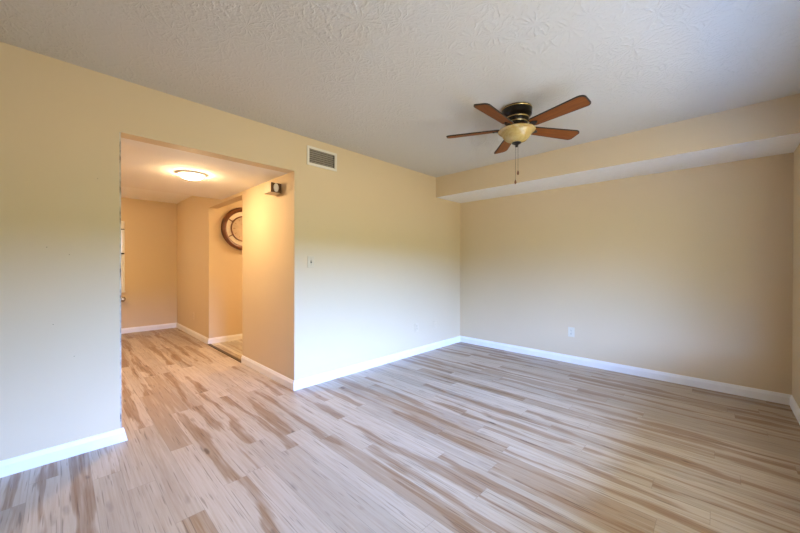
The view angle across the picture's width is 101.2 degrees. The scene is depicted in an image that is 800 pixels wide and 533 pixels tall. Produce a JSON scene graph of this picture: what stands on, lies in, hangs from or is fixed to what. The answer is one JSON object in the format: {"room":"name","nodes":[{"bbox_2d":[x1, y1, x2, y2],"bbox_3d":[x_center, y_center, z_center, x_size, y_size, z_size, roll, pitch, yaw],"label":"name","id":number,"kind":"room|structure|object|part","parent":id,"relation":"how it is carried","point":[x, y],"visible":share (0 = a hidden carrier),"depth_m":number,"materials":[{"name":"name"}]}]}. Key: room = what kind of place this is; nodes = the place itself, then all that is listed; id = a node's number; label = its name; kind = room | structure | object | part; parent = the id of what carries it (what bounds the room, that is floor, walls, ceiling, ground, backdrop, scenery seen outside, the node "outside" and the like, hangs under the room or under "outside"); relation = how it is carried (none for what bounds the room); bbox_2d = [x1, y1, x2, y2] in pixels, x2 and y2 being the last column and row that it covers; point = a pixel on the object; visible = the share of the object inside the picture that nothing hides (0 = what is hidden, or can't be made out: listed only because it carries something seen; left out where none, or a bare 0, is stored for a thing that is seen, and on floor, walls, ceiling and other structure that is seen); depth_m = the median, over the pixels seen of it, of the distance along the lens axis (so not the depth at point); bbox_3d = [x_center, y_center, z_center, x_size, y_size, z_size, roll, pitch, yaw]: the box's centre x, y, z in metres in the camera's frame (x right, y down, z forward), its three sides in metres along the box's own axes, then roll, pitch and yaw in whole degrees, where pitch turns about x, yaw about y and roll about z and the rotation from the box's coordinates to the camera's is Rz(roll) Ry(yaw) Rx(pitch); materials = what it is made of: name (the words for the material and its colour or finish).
{"room":"empty living room","nodes":[
{"label":"empty living room","id":0,"kind":"room"},
{"bbox_2d":[121,197,176,327],"bbox_3d":[-5.095,-0.065,5.460,0.120,2.450,2.567,0,0,44],"label":"wall","id":1,"kind":"structure","parent":0,"point":[150,294],"depth_m":5.95,"materials":[{"name":"beige paint"}]},
{"bbox_2d":[121,221,124,292],"bbox_3d":[-5.138,-0.167,5.394,0.150,1.235,0.954,0,0,44],"label":"window","id":2,"kind":"structure","parent":1,"relation":"in","point":[122,222],"depth_m":5.69,"materials":[{"name":"white paint"}]},
{"bbox_2d":[121,230,121,288],"bbox_3d":[-5.104,-0.117,5.388,0.003,1.055,0.892,0,0,44],"label":"blind","id":3,"kind":"object","parent":2,"relation":"attached to","point":[121,230],"depth_m":5.68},
{"bbox_2d":[121,186,190,203],"bbox_3d":[-4.194,-1.234,4.501,2.499,0.100,2.447,0,0,44],"label":"ceiling","id":4,"kind":"structure","parent":0,"point":[126,192],"depth_m":5.51,"materials":[{"name":"white paint"}]},
{"bbox_2d":[121,138,286,199],"bbox_3d":[-2.617,-1.092,2.977,1.889,0.364,2.447,0,0,44],"label":"ceiling","id":5,"kind":"structure","parent":0,"point":[146,166],"depth_m":3.18,"materials":[{"name":"white paint"}]},
{"bbox_2d":[176,170,206,179],"bbox_3d":[-2.047,-0.883,3.229,0.262,0.055,0.262,0,0,44],"label":"ceiling light","id":6,"kind":"object","parent":5,"relation":"attached to","point":[187,174],"visible":1,"depth_m":3.17,"materials":[{"name":"white glass"}]},
{"bbox_2d":[217,200,241,336],"bbox_3d":[-1.850,-0.058,6.051,0.120,2.640,2.794,0,0,44],"label":"wall","id":7,"kind":"structure","parent":0,"point":[229,258],"depth_m":5.12,"materials":[{"name":"beige paint"}]},
{"bbox_2d":[208,334,241,343],"bbox_3d":[-1.892,1.118,5.918,0.014,0.090,2.808,0,0,44],"label":"baseboard","id":8,"kind":"structure","parent":7,"relation":"attached to","point":[237,336],"depth_m":5.07,"materials":[{"name":"white paint"}]},
{"bbox_2d":[221,207,241,249],"bbox_3d":[-2.486,-0.600,5.260,0.060,0.690,0.690,0,0,44],"label":"wall clock","id":9,"kind":"object","parent":7,"relation":"attached to","point":[231,224],"visible":0.5,"depth_m":5.14,"materials":[{"name":"brown wood"}]},
{"bbox_2d":[0,42,459,460],"bbox_3d":[-1.168,-0.092,3.036,0.120,2.540,5.941,0,0,44],"label":"wall","id":10,"kind":"structure","parent":0,"point":[385,250],"depth_m":2.18,"materials":[{"name":"beige paint"}]},
{"bbox_2d":[119,132,120,427],"bbox_3d":[-1.884,0.093,2.215,0.007,1.992,0.007,0,0,44],"label":"trim","id":11,"kind":"structure","parent":10,"relation":"attached to","point":[119,132],"depth_m":2.21,"materials":[{"name":"paint"}]},
{"bbox_2d":[0,336,459,477],"bbox_3d":[-1.122,1.133,2.995,0.014,0.090,5.941,0,0,44],"label":"baseboard","id":12,"kind":"structure","parent":10,"relation":"attached to","point":[14,465],"depth_m":2.15,"materials":[{"name":"white paint"}]},
{"bbox_2d":[308,256,313,267],"bbox_3d":[-0.874,-0.046,3.240,0.020,0.116,0.072,0,0,44],"label":"light switch","id":13,"kind":"object","parent":10,"relation":"attached to","point":[310,258],"visible":1,"depth_m":3.24,"materials":[{"name":"beige plastic"}]},
{"bbox_2d":[307,145,336,171],"bbox_3d":[-0.785,-1.091,3.329,0.014,0.188,0.348,0,0,44],"label":"air vent","id":14,"kind":"object","parent":10,"relation":"in","point":[317,157],"visible":1,"depth_m":3.33,"materials":[{"name":"white metal"}]},
{"bbox_2d":[177,173,287,376],"bbox_3d":[-2.624,-0.103,4.773,4.388,2.540,0.120,0,0,44],"label":"wall","id":15,"kind":"structure","parent":0,"point":[264,216],"depth_m":3.86,"materials":[{"name":"beige paint"}]},
{"bbox_2d":[121,323,293,390],"bbox_3d":[-3.470,1.125,3.809,4.522,0.090,2.447,0,0,44],"label":"baseboard","id":16,"kind":"structure","parent":15,"relation":"attached to","point":[285,381],"depth_m":3.98,"materials":[{"name":"white paint"}]},
{"bbox_2d":[264,182,280,194],"bbox_3d":[-1.280,-0.782,3.312,0.169,0.096,0.108,0,0,44],"label":"door chime","id":17,"kind":"object","parent":15,"relation":"attached to","point":[271,188],"visible":1,"depth_m":3.26,"materials":[{"name":"beige paint"}]},
{"bbox_3d":[-1.230,-0.781,3.263,0.005,0.094,0.104,0,0,44],"label":"panel","id":18,"kind":"part","parent":17,"relation":"part of","materials":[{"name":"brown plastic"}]},
{"bbox_2d":[0,328,799,532],"bbox_3d":[-1.544,1.224,3.403,7.858,0.103,5.941,0,0,44],"label":"floor","id":19,"kind":"structure","parent":0,"point":[460,437],"depth_m":2.06,"materials":[{"name":"brown wood"}]},
{"bbox_2d":[208,344,240,362],"bbox_3d":[-2.389,1.164,4.463,1.293,0.010,0.040,0,0,44],"label":"trim","id":20,"kind":"structure","parent":19,"relation":"on","point":[211,345],"depth_m":4.38,"materials":[{"name":"wood"}]},
{"bbox_2d":[0,0,799,176],"bbox_3d":[0.081,-1.305,1.824,3.350,0.100,5.941,0,0,44],"label":"ceiling","id":21,"kind":"structure","parent":0,"point":[388,81],"depth_m":2.00,"materials":[{"name":"grey paint"}]},
{"bbox_2d":[446,95,590,183],"bbox_3d":[0.915,-0.957,2.585,1.073,0.600,1.057,0,0,44],"label":"ceiling fan","id":22,"kind":"object","parent":21,"relation":"hanging from","point":[515,117],"visible":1,"depth_m":2.53,"materials":[{"name":"brown wood"}]},
{"bbox_3d":[0.601,-1.098,2.728,0.432,0.008,0.126,0,13,19],"label":"blade","id":23,"kind":"part","parent":22,"relation":"part of","materials":[{"name":"brown wood"}]},
{"bbox_3d":[0.686,-1.096,2.371,0.432,0.008,0.126,0,13,-45],"label":"blade","id":24,"kind":"part","parent":22,"relation":"part of","materials":[{"name":"brown wood"}]},
{"bbox_3d":[0.920,-0.833,2.619,0.003,0.292,0.003,0,0,44],"label":"pull chain","id":25,"kind":"part","parent":22,"relation":"part of","materials":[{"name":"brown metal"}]},
{"bbox_3d":[0.929,-1.034,2.618,0.285,0.100,0.285,0,0,44],"label":"lamp shade","id":26,"kind":"part","parent":22,"relation":"part of","materials":[{"name":"beige glass"}]},
{"bbox_3d":[1.264,-1.097,2.703,0.432,0.008,0.126,0,-13,-14],"label":"blade","id":27,"kind":"part","parent":22,"relation":"part of","materials":[{"name":"brown wood"}]},
{"bbox_3d":[1.114,-1.095,2.326,0.126,0.008,0.432,15,-8,-32],"label":"blade","id":28,"kind":"part","parent":22,"relation":"part of","materials":[{"name":"brown wood"}]},
{"bbox_2d":[436,93,799,202],"bbox_3d":[1.931,-1.119,3.739,3.350,0.283,0.616,0,0,44],"label":"soffit","id":29,"kind":"structure","parent":0,"point":[771,127],"depth_m":3.08,"materials":[{"name":"beige paint"}]},
{"bbox_2d":[460,152,793,394],"bbox_3d":[1.299,-0.047,4.866,6.056,2.640,0.120,0,0,44],"label":"wall","id":30,"kind":"structure","parent":0,"point":[685,272],"depth_m":3.49,"materials":[{"name":"beige paint"}]},
{"bbox_2d":[568,327,574,336],"bbox_3d":[2.091,0.800,4.013,0.072,0.116,0.009,0,0,44],"label":"wall outlet","id":31,"kind":"object","parent":30,"relation":"attached to","point":[571,331],"visible":1,"depth_m":4.01,"materials":[{"name":"white plastic"}]},
{"bbox_2d":[460,336,790,404],"bbox_3d":[2.137,1.133,3.966,3.350,0.090,0.014,0,0,44],"label":"baseboard","id":32,"kind":"structure","parent":30,"relation":"attached to","point":[760,394],"depth_m":3.48,"materials":[{"name":"white paint"}]},
{"bbox_2d":[792,144,799,407],"bbox_3d":[1.326,-0.077,0.624,0.120,2.540,5.941,0,0,44],"label":"wall","id":33,"kind":"structure","parent":0,"point":[796,184],"depth_m":2.67,"materials":[{"name":"beige paint"}]},
{"bbox_2d":[790,395,799,424],"bbox_3d":[1.276,1.148,0.676,0.014,0.090,5.941,0,0,44],"label":"baseboard","id":34,"kind":"structure","parent":33,"relation":"attached to","point":[795,408],"depth_m":2.62,"materials":[{"name":"white paint"}]}
]}

